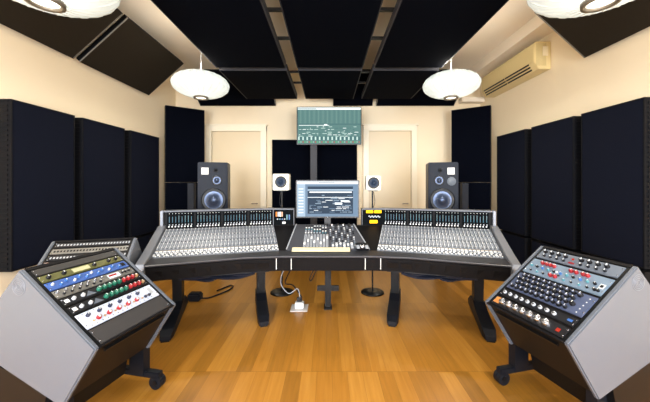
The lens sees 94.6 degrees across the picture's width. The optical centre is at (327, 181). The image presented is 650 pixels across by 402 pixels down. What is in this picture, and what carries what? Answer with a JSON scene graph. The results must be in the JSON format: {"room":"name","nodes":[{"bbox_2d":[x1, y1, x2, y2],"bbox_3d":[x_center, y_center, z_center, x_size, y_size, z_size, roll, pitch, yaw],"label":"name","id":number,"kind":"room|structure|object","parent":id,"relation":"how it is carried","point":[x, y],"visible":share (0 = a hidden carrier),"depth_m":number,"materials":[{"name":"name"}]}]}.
{"room":"studio","nodes":[
{"label":"studio","id":0,"kind":"room"},
{"bbox_2d":[0,24,175,296],"bbox_3d":[-3.450,-0.495,2.250,0.100,3.950,8.900,0,0,0],"label":"wall","id":1,"kind":"structure","parent":0,"point":[33,72],"depth_m":4.02,"materials":[{"name":"paint"}]},
{"bbox_2d":[0,99,74,271],"bbox_3d":[-3.299,0.035,3.406,0.203,1.750,0.768,0,0,0],"label":"acoustic panel","id":2,"kind":"object","parent":1,"relation":"attached to","point":[37,143],"visible":0.94,"depth_m":3.25,"materials":[{"name":"black fabric"}]},
{"bbox_2d":[0,0,122,58],"bbox_3d":[-3.029,-1.940,2.565,0.697,0.660,2.730,0,0,0],"label":"tilted panel","id":3,"kind":"object","parent":1,"relation":"hanging from","point":[68,36],"visible":0.67,"depth_m":3.50,"materials":[{"name":"black fabric"}]},
{"bbox_2d":[75,118,124,239],"bbox_3d":[-3.299,0.035,4.311,0.203,1.750,0.818,0,0,0],"label":"acoustic panel","id":4,"kind":"object","parent":1,"relation":"attached to","point":[99,146],"visible":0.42,"depth_m":4.20,"materials":[{"name":"black fabric"}]},
{"bbox_2d":[76,14,183,94],"bbox_3d":[-3.029,-1.940,4.800,0.697,0.660,1.560,0,0,0],"label":"tilted panel","id":5,"kind":"object","parent":1,"relation":"hanging from","point":[125,52],"visible":0.99,"depth_m":4.55,"materials":[{"name":"black fabric"}]},
{"bbox_2d":[125,130,158,237],"bbox_3d":[-3.299,0.035,5.271,0.203,1.750,0.818,0,0,0],"label":"acoustic panel","id":6,"kind":"object","parent":1,"relation":"attached to","point":[141,150],"visible":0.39,"depth_m":5.15,"materials":[{"name":"black fabric"}]},
{"bbox_2d":[134,231,154,252],"bbox_3d":[-3.299,1.188,5.275,0.203,0.505,0.810,0,0,0],"label":"acoustic panel","id":7,"kind":"object","parent":1,"relation":"attached to","point":[143,240],"visible":0.06,"depth_m":5.23,"materials":[{"name":"black fabric"}]},
{"bbox_2d":[104,16,185,76],"bbox_3d":[-3.240,-2.370,2.250,0.320,0.200,8.900,0,0,0],"label":"trim","id":8,"kind":"structure","parent":1,"relation":"attached to","point":[182,67],"depth_m":6.24,"materials":[{"name":"paint"}]},
{"bbox_2d":[118,0,535,69],"bbox_3d":[0.000,-2.520,2.250,7.000,0.100,9.100,0,0,0],"label":"ceiling","id":9,"kind":"structure","parent":0,"point":[514,14],"depth_m":4.96,"materials":[{"name":"paint"}]},
{"bbox_2d":[13,0,120,18],"bbox_3d":[-1.980,-1.853,2.100,0.885,1.215,0.885,0,0,0],"label":"pendant lamp","id":10,"kind":"object","parent":9,"relation":"hanging from","point":[84,9],"visible":1,"depth_m":2.21,"materials":[{"name":"plastic"}]},
{"bbox_2d":[32,0,60,7],"bbox_3d":[-1.980,-1.262,2.100,0.168,0.011,0.168,0,0,0],"label":"diffuser","id":11,"kind":"object","parent":10,"relation":"attached to","point":[36,3],"depth_m":2.12,"materials":[{"name":"white plastic"}]},
{"bbox_2d":[170,69,229,100],"bbox_3d":[-1.905,-1.857,4.500,0.820,1.215,0.820,0,0,0],"label":"pendant lamp","id":12,"kind":"object","parent":9,"relation":"hanging from","point":[198,84],"visible":0.98,"depth_m":4.24,"materials":[{"name":"white"}]},
{"bbox_2d":[151,0,285,67],"bbox_3d":[-1.170,-1.788,3.385,1.060,0.104,2.370,0,0,0],"label":"cloud","id":13,"kind":"object","parent":9,"relation":"hanging from","point":[229,33],"visible":1,"depth_m":3.44,"materials":[{"name":"fabric"}]},
{"bbox_2d":[198,69,275,105],"bbox_3d":[-1.985,-2.075,6.277,1.670,0.790,0.754,0,0,0],"label":"tilted panel","id":14,"kind":"object","parent":9,"relation":"hanging from","point":[234,97],"visible":0.21,"depth_m":6.50,"materials":[{"name":"black"}]},
{"bbox_2d":[219,64,296,98],"bbox_3d":[-1.170,-1.788,5.480,1.060,0.104,1.600,0,0,0],"label":"cloud","id":15,"kind":"object","parent":9,"relation":"hanging from","point":[253,83],"visible":0.88,"depth_m":5.23,"materials":[{"name":"fabric"}]},
{"bbox_2d":[289,70,369,72],"bbox_3d":[0.000,-2.155,5.050,3.200,0.630,0.040,0,0,0],"label":"bar","id":16,"kind":"object","parent":9,"relation":"hanging from","point":[291,71],"visible":0.02,"depth_m":5.03,"materials":[{"name":"black metal"}]},
{"bbox_2d":[298,68,361,98],"bbox_3d":[0.030,-1.788,5.480,1.000,0.104,1.600,0,0,0],"label":"cloud","id":17,"kind":"object","parent":16,"relation":"hanging from","point":[317,83],"visible":0.89,"depth_m":5.23,"materials":[{"name":"fabric"}]},
{"bbox_2d":[361,64,438,98],"bbox_3d":[1.218,-1.788,5.480,1.035,0.104,1.600,0,0,0],"label":"cloud","id":18,"kind":"object","parent":16,"relation":"hanging from","point":[381,83],"visible":0.91,"depth_m":5.23,"materials":[{"name":"fabric"}]},
{"bbox_2d":[293,81,365,83],"bbox_3d":[0.000,-2.155,5.600,3.200,0.630,0.040,0,0,0],"label":"bar","id":19,"kind":"object","parent":9,"relation":"hanging from","point":[294,82],"visible":0.02,"depth_m":5.58,"materials":[{"name":"black metal"}]},
{"bbox_2d":[277,36,382,39],"bbox_3d":[0.000,-2.155,3.870,3.200,0.630,0.040,0,0,0],"label":"bar","id":20,"kind":"object","parent":9,"relation":"hanging from","point":[279,37],"visible":0.02,"depth_m":3.85,"materials":[{"name":"black metal"}]},
{"bbox_2d":[267,7,393,11],"bbox_3d":[0.000,-2.155,3.230,3.200,0.630,0.040,0,0,0],"label":"bar","id":21,"kind":"object","parent":9,"relation":"hanging from","point":[270,9],"visible":0.02,"depth_m":3.21,"materials":[{"name":"black metal"}]},
{"bbox_2d":[279,0,382,67],"bbox_3d":[0.030,-1.788,3.385,1.000,0.104,2.370,0,0,0],"label":"cloud","id":22,"kind":"object","parent":21,"relation":"hanging from","point":[321,33],"visible":1,"depth_m":3.44,"materials":[{"name":"fabric"}]},
{"bbox_2d":[374,0,508,67],"bbox_3d":[1.218,-1.788,3.385,1.035,0.104,2.370,0,0,0],"label":"cloud","id":23,"kind":"object","parent":21,"relation":"hanging from","point":[418,33],"visible":1,"depth_m":3.44,"materials":[{"name":"fabric"}]},
{"bbox_2d":[333,69,372,105],"bbox_3d":[0.545,-2.075,6.277,0.870,0.790,0.754,0,0,0],"label":"tilted panel","id":24,"kind":"object","parent":9,"relation":"hanging from","point":[356,101],"visible":0.36,"depth_m":6.50,"materials":[{"name":"black"}]},
{"bbox_2d":[376,69,468,105],"bbox_3d":[1.920,-2.075,6.277,1.720,0.790,0.754,0,0,0],"label":"tilted panel","id":25,"kind":"object","parent":9,"relation":"hanging from","point":[420,98],"visible":0.2,"depth_m":6.52,"materials":[{"name":"black"}]},
{"bbox_2d":[422,69,481,100],"bbox_3d":[1.845,-1.857,4.500,0.820,1.215,0.820,0,0,0],"label":"pendant lamp","id":26,"kind":"object","parent":9,"relation":"hanging from","point":[452,84],"visible":0.99,"depth_m":4.24,"materials":[{"name":"white"}]},
{"bbox_2d":[527,0,633,18],"bbox_3d":[1.910,-1.853,2.100,0.885,1.215,0.885,0,0,0],"label":"pendant lamp","id":27,"kind":"object","parent":9,"relation":"hanging from","point":[561,9],"visible":1,"depth_m":2.21,"materials":[{"name":"white"}]},
{"bbox_2d":[586,0,613,8],"bbox_3d":[1.910,-1.262,2.100,0.168,0.011,0.168,0,0,0],"label":"diffuser","id":28,"kind":"object","parent":27,"relation":"attached to","point":[593,4],"depth_m":2.12,"materials":[{"name":"white"}]},
{"bbox_2d":[176,73,479,224],"bbox_3d":[0.000,-0.495,6.750,7.000,3.950,0.100,0,0,0],"label":"wall","id":29,"kind":"structure","parent":0,"point":[434,127],"depth_m":6.70,"materials":[{"name":"paint"}]},
{"bbox_2d":[205,124,267,207],"bbox_3d":[-2.033,0.100,6.645,1.395,2.760,0.110,0,0,0],"label":"door","id":30,"kind":"structure","parent":29,"relation":"in","point":[242,146],"depth_m":6.67,"materials":[{"name":"beige wood"}]},
{"bbox_2d":[272,140,309,224],"bbox_3d":[-0.775,0.265,6.636,0.910,2.390,0.115,0,0,0],"label":"acoustic panel","id":31,"kind":"object","parent":29,"relation":"attached to","point":[288,157],"visible":0.32,"depth_m":6.58,"materials":[{"name":"black fabric"}]},
{"bbox_2d":[317,145,356,224],"bbox_3d":[0.165,0.265,6.636,0.950,2.390,0.115,0,0,0],"label":"acoustic panel","id":32,"kind":"object","parent":29,"relation":"attached to","point":[334,162],"visible":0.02,"depth_m":6.58,"materials":[{"name":"black fabric"}]},
{"bbox_2d":[362,124,418,207],"bbox_3d":[1.373,0.100,6.645,1.245,2.760,0.110,0,0,0],"label":"door","id":33,"kind":"structure","parent":29,"relation":"in","point":[389,150],"depth_m":6.67,"materials":[{"name":"beige wood"}]},
{"bbox_2d":[458,97,484,103],"bbox_3d":[3.150,-1.790,6.590,0.490,0.100,0.210,0,0,0],"label":"duct cover","id":34,"kind":"object","parent":29,"relation":"attached to","point":[464,100],"visible":1,"depth_m":6.49,"materials":[{"name":"paint"}]},
{"bbox_2d":[86,271,581,401],"bbox_3d":[0.000,1.530,2.250,7.000,0.100,9.100,0,0,0],"label":"floor","id":35,"kind":"structure","parent":0,"point":[218,351],"depth_m":2.62,"materials":[{"name":"brown wood"}]},
{"bbox_2d":[0,248,175,401],"bbox_3d":[-1.524,0.973,1.911,0.897,1.013,0.677,0,0,12],"label":"equipment rack","id":36,"kind":"object","parent":35,"relation":"on","point":[47,355],"visible":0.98,"depth_m":1.59,"materials":[{"name":"silver metal"}]},
{"bbox_2d":[31,251,116,276],"bbox_3d":[-1.548,0.500,1.868,0.041,0.033,0.494,0,0,12],"label":"blank panel","id":37,"kind":"object","parent":36,"relation":"in","point":[51,269],"visible":1,"depth_m":1.82,"materials":[{"name":"grey metal"}]},
{"bbox_2d":[37,256,122,283],"bbox_3d":[-1.505,0.530,1.859,0.041,0.039,0.494,0,0,12],"label":"compressor","id":38,"kind":"object","parent":36,"relation":"in","point":[65,273],"visible":1,"depth_m":1.80,"materials":[{"name":"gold metal"}]},
{"bbox_2d":[44,261,128,291],"bbox_3d":[-1.457,0.568,1.849,0.048,0.041,0.494,0,0,12],"label":"equalizer","id":39,"kind":"object","parent":36,"relation":"in","point":[71,280],"visible":1,"depth_m":1.80,"materials":[{"name":"blue metal"}]},
{"bbox_2d":[51,267,134,298],"bbox_3d":[-1.407,0.604,1.839,0.046,0.042,0.494,0,0,12],"label":"preamp","id":40,"kind":"object","parent":36,"relation":"in","point":[73,289],"visible":1,"depth_m":1.78,"materials":[{"name":"silver metal"}]},
{"bbox_2d":[59,273,140,306],"bbox_3d":[-1.358,0.639,1.828,0.046,0.046,0.494,0,0,12],"label":"channel preamp","id":41,"kind":"object","parent":36,"relation":"in","point":[86,294],"visible":1,"depth_m":1.77,"materials":[{"name":"black"}]},
{"bbox_2d":[67,279,147,314],"bbox_3d":[-1.307,0.678,1.817,0.046,0.046,0.494,0,0,12],"label":"channel preamp","id":42,"kind":"object","parent":36,"relation":"in","point":[75,309],"visible":1,"depth_m":1.76,"materials":[{"name":"black metal"}]},
{"bbox_2d":[75,285,158,329],"bbox_3d":[-1.237,0.735,1.803,0.086,0.070,0.494,0,0,12],"label":"preamp","id":43,"kind":"object","parent":36,"relation":"in","point":[89,319],"visible":1,"depth_m":1.75,"materials":[{"name":"white metal"}]},
{"bbox_2d":[89,296,169,343],"bbox_3d":[-1.150,0.801,1.784,0.083,0.065,0.494,0,0,12],"label":"blank panel","id":44,"kind":"object","parent":36,"relation":"in","point":[106,331],"visible":1,"depth_m":1.73,"materials":[{"name":"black metal"}]},
{"bbox_2d":[37,237,141,264],"bbox_3d":[-2.065,1.000,2.710,0.757,0.957,0.897,0,0,-17],"label":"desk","id":45,"kind":"object","parent":35,"relation":"on","point":[134,252],"visible":0.2,"depth_m":2.71,"materials":[{"name":"silver metal"}]},
{"bbox_2d":[46,252,125,261],"bbox_3d":[-2.080,0.644,2.596,0.574,0.037,0.046,0,0,-17],"label":"bay","id":46,"kind":"object","parent":45,"relation":"in","point":[50,258],"visible":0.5,"depth_m":2.54,"materials":[{"name":"black"}]},
{"bbox_2d":[50,246,128,254],"bbox_3d":[-2.096,0.602,2.651,0.574,0.037,0.046,0,0,-17],"label":"bay","id":47,"kind":"object","parent":45,"relation":"in","point":[120,248],"visible":0.93,"depth_m":2.63,"materials":[{"name":"silver metal"}]},
{"bbox_2d":[54,240,130,247],"bbox_3d":[-2.112,0.559,2.706,0.574,0.037,0.046,0,0,-17],"label":"bay","id":48,"kind":"object","parent":45,"relation":"in","point":[119,242],"visible":1,"depth_m":2.70,"materials":[{"name":"black"}]},
{"bbox_2d":[165,182,197,209],"bbox_3d":[-2.865,0.745,6.019,0.716,1.470,0.120,0,0,-36],"label":"trap","id":49,"kind":"object","parent":35,"relation":"on","point":[175,193],"visible":0.24,"depth_m":5.88,"materials":[{"name":"black fabric"}]},
{"bbox_2d":[165,105,204,181],"bbox_3d":[-2.865,-0.738,6.019,0.716,1.485,0.120,0,0,-36],"label":"trap","id":50,"kind":"object","parent":49,"relation":"on","point":[184,127],"visible":0.81,"depth_m":5.95,"materials":[{"name":"black fabric"}]},
{"bbox_2d":[187,183,195,208],"bbox_3d":[-2.360,0.750,5.200,0.110,1.460,0.100,0,0,0],"label":"slim column","id":51,"kind":"structure","parent":35,"relation":"on","point":[191,187],"depth_m":5.15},
{"bbox_2d":[187,291,202,301],"bbox_3d":[-1.660,1.430,3.750,0.160,0.100,0.120,0,0,0],"label":"power adapter","id":52,"kind":"object","parent":35,"relation":"on","point":[194,296],"visible":0.92,"depth_m":3.71,"materials":[{"name":"black plastic"}]},
{"bbox_2d":[201,285,233,298],"bbox_3d":[-1.464,1.455,3.981,0.148,0.048,0.597,0,0,28],"label":"cable","id":53,"kind":"object","parent":35,"relation":"on","point":[228,285],"visible":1,"depth_m":3.97,"materials":[{"name":"black rubber"}]},
{"bbox_2d":[270,190,293,296],"bbox_3d":[-0.616,0.794,4.020,0.310,1.372,0.310,0,0,0],"label":"speaker stand","id":54,"kind":"object","parent":35,"relation":"on","point":[278,292],"visible":0.58,"depth_m":4.01,"materials":[{"name":"black metal"}]},
{"bbox_2d":[273,174,290,189],"bbox_3d":[-0.616,0.001,3.999,0.214,0.214,0.202,0,0,0],"label":"speaker","id":55,"kind":"object","parent":54,"relation":"on","point":[280,181],"visible":1,"depth_m":3.92},
{"bbox_2d":[290,297,308,311],"bbox_3d":[-0.335,1.417,3.520,0.200,0.125,0.200,0,0,0],"label":"socket","id":56,"kind":"object","parent":35,"relation":"on","point":[299,306],"visible":1,"depth_m":3.48,"materials":[{"name":"grey plastic"}]},
{"bbox_2d":[135,207,520,342],"bbox_3d":[0.000,0.905,3.305,3.938,1.150,1.279,0,0,0],"label":"mixing console","id":57,"kind":"object","parent":35,"relation":"on","point":[202,245],"depth_m":3.28,"materials":[{"name":"metal"}]},
{"bbox_2d":[182,271,268,278],"bbox_3d":[-1.258,0.973,3.467,1.120,0.155,0.220,0,0,-16],"label":"cable tray","id":58,"kind":"object","parent":57,"relation":"on","point":[243,273],"depth_m":3.41,"materials":[{"name":"black metal"}]},
{"bbox_2d":[280,271,299,296],"bbox_3d":[-0.440,1.119,3.471,0.230,0.484,0.149,0,0,0],"label":"cable","id":59,"kind":"object","parent":57,"relation":"hanging from","point":[283,271],"visible":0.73,"depth_m":3.50,"materials":[{"name":"grey plastic"}]},
{"bbox_2d":[285,271,301,296],"bbox_3d":[-0.416,1.120,3.595,0.234,0.490,0.094,0,0,8],"label":"cable","id":60,"kind":"object","parent":57,"relation":"attached to","point":[289,271],"visible":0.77,"depth_m":3.60,"materials":[{"name":"white plastic"}]},
{"bbox_2d":[296,180,358,227],"bbox_3d":[-0.005,0.273,3.780,0.794,0.592,0.140,0,0,0],"label":"desktop monitor","id":61,"kind":"object","parent":57,"relation":"on","point":[326,199],"visible":0.99,"depth_m":3.76,"materials":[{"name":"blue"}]},
{"bbox_2d":[355,243,368,250],"bbox_3d":[0.370,0.700,3.263,0.140,0.068,0.141,0,0,0],"label":"trackball","id":62,"kind":"object","parent":57,"relation":"on","point":[359,246],"visible":1,"depth_m":3.21,"materials":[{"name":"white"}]},
{"bbox_2d":[387,271,473,278],"bbox_3d":[1.258,0.973,3.467,1.120,0.155,0.220,0,0,16],"label":"cable tray","id":63,"kind":"object","parent":57,"relation":"on","point":[403,273],"depth_m":3.40,"materials":[{"name":"black metal"}]},
{"bbox_2d":[297,107,361,223],"bbox_3d":[0.022,0.005,5.925,1.265,2.950,0.550,0,0,0],"label":"wall display","id":64,"kind":"object","parent":35,"relation":"on","point":[316,126],"visible":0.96,"depth_m":5.85,"materials":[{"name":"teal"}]},
{"bbox_2d":[361,190,383,296],"bbox_3d":[0.596,0.794,4.020,0.310,1.372,0.310,0,0,0],"label":"speaker stand","id":65,"kind":"object","parent":35,"relation":"on","point":[371,292],"visible":0.77,"depth_m":4.00,"materials":[{"name":"black metal"}]},
{"bbox_2d":[365,176,380,189],"bbox_3d":[0.596,0.014,3.999,0.188,0.188,0.202,0,0,0],"label":"speaker","id":66,"kind":"object","parent":65,"relation":"on","point":[371,182],"visible":1,"depth_m":3.92},
{"bbox_2d":[460,183,468,208],"bbox_3d":[2.360,0.750,5.200,0.110,1.460,0.100,0,0,0],"label":"slim column","id":67,"kind":"structure","parent":35,"relation":"on","point":[464,187],"depth_m":5.15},
{"bbox_2d":[458,182,490,209],"bbox_3d":[2.865,0.745,6.019,0.716,1.470,0.120,0,0,36],"label":"trap","id":68,"kind":"object","parent":35,"relation":"on","point":[479,193],"visible":0.24,"depth_m":5.88,"materials":[{"name":"black fabric"}]},
{"bbox_2d":[451,105,490,181],"bbox_3d":[2.865,-0.738,6.019,0.716,1.485,0.120,0,0,36],"label":"trap","id":69,"kind":"object","parent":68,"relation":"on","point":[470,127],"visible":0.81,"depth_m":5.95,"materials":[{"name":"black fabric"}]},
{"bbox_2d":[485,246,649,401],"bbox_3d":[1.580,0.972,1.965,0.897,1.015,0.677,0,0,-14],"label":"equipment rack","id":70,"kind":"object","parent":35,"relation":"on","point":[605,356],"depth_m":1.66,"materials":[{"name":"silver metal"}]},
{"bbox_2d":[491,295,570,338],"bbox_3d":[1.204,0.798,1.824,0.062,0.060,0.494,0,0,-14],"label":"compressor","id":71,"kind":"object","parent":70,"relation":"in","point":[551,326],"visible":1,"depth_m":1.77,"materials":[{"name":"black metal"}]},
{"bbox_2d":[499,288,578,326],"bbox_3d":[1.266,0.757,1.840,0.048,0.039,0.494,0,0,-14],"label":"compressor","id":72,"kind":"object","parent":70,"relation":"in","point":[559,316],"visible":1,"depth_m":1.79,"materials":[{"name":"black metal"}]},
{"bbox_2d":[523,258,614,296],"bbox_3d":[1.488,0.585,1.895,0.111,0.092,0.494,0,0,-14],"label":"equalizer","id":73,"kind":"object","parent":70,"relation":"in","point":[590,283],"visible":1,"depth_m":1.84,"materials":[{"name":"blue"}]},
{"bbox_2d":[536,249,625,278],"bbox_3d":[1.588,0.507,1.919,0.073,0.066,0.494,0,0,-14],"label":"equalizer","id":74,"kind":"object","parent":70,"relation":"in","point":[606,269],"visible":1,"depth_m":1.87,"materials":[{"name":"grey metal"}]},
{"bbox_3d":[-1.803,1.050,4.835,0.440,0.860,0.400,0,0,-13],"label":"speaker stand","id":75,"kind":"object","parent":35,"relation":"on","visible":0},
{"bbox_2d":[198,162,229,208],"bbox_3d":[-1.818,0.158,4.814,0.440,0.925,0.442,0,0,-13],"label":"monitor","id":76,"kind":"object","parent":75,"relation":"on","point":[213,177],"visible":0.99,"depth_m":4.62,"materials":[{"name":"black metal"}]},
{"bbox_3d":[1.803,1.050,4.835,0.440,0.860,0.400,0,0,13],"label":"speaker stand","id":77,"kind":"object","parent":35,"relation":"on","visible":0},
{"bbox_2d":[426,162,457,208],"bbox_3d":[1.818,0.158,4.814,0.440,0.925,0.442,0,0,13],"label":"monitor","id":78,"kind":"object","parent":77,"relation":"on","point":[441,177],"visible":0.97,"depth_m":4.62,"materials":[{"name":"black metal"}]},
{"bbox_2d":[480,27,649,229],"bbox_3d":[3.450,-0.495,2.250,0.100,3.950,8.900,0,0,0],"label":"wall","id":79,"kind":"structure","parent":0,"point":[574,85],"depth_m":4.21,"materials":[{"name":"paint"}]},
{"bbox_2d":[469,15,553,79],"bbox_3d":[3.240,-2.370,2.250,0.320,0.200,8.900,0,0,0],"label":"trim","id":80,"kind":"structure","parent":79,"relation":"attached to","point":[535,29],"depth_m":5.09,"materials":[{"name":"paint"}]},
{"bbox_2d":[497,129,530,235],"bbox_3d":[3.299,0.010,5.271,0.203,1.740,0.818,0,0,0],"label":"acoustic panel","id":81,"kind":"object","parent":79,"relation":"attached to","point":[514,148],"visible":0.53,"depth_m":5.15,"materials":[{"name":"black fabric"}]},
{"bbox_2d":[482,41,550,97],"bbox_3d":[3.259,-1.930,5.337,0.267,0.420,1.567,0,0,0],"label":"air conditioner","id":82,"kind":"object","parent":79,"relation":"attached to","point":[534,60],"visible":1,"depth_m":4.98,"materials":[{"name":"plastic"}]},
{"bbox_2d":[536,43,545,65],"bbox_3d":[3.236,-1.940,4.558,0.149,0.340,0.004,0,0,0],"label":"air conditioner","id":83,"kind":"object","parent":82,"relation":"attached to","point":[540,47],"depth_m":4.56,"materials":[{"name":"beige plastic"}]},
{"bbox_2d":[500,230,536,264],"bbox_3d":[3.299,1.175,5.275,0.203,0.530,0.810,0,0,0],"label":"acoustic panel","id":84,"kind":"object","parent":79,"relation":"attached to","point":[520,245],"visible":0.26,"depth_m":5.01,"materials":[{"name":"black fabric"}]},
{"bbox_2d":[531,116,580,249],"bbox_3d":[3.299,0.010,4.311,0.203,1.740,0.818,0,0,0],"label":"acoustic panel","id":85,"kind":"object","parent":79,"relation":"attached to","point":[555,145],"visible":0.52,"depth_m":4.18,"materials":[{"name":"black fabric"}]},
{"bbox_2d":[531,240,587,254],"bbox_3d":[3.299,1.175,4.315,0.203,0.530,0.810,0,0,0],"label":"acoustic panel","id":86,"kind":"object","parent":79,"relation":"attached to","point":[535,244],"visible":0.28,"depth_m":4.44,"materials":[{"name":"black fabric"}]},
{"bbox_2d":[534,0,649,57],"bbox_3d":[3.029,-1.940,2.550,0.697,0.660,2.700,0,0,0],"label":"tilted panel","id":87,"kind":"object","parent":79,"relation":"hanging from","point":[588,35],"visible":0.68,"depth_m":3.47,"materials":[{"name":"black fabric"}]},
{"bbox_2d":[581,97,649,268],"bbox_3d":[3.299,0.010,3.406,0.203,1.740,0.768,0,0,0],"label":"acoustic panel","id":88,"kind":"object","parent":79,"relation":"attached to","point":[615,139],"visible":1,"depth_m":3.32,"materials":[{"name":"black fabric"}]},
{"bbox_2d":[585,254,649,283],"bbox_3d":[3.299,1.175,3.410,0.203,0.530,0.760,0,0,0],"label":"acoustic panel","id":89,"kind":"object","parent":79,"relation":"attached to","point":[646,272],"visible":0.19,"depth_m":3.05,"materials":[{"name":"black fabric"}]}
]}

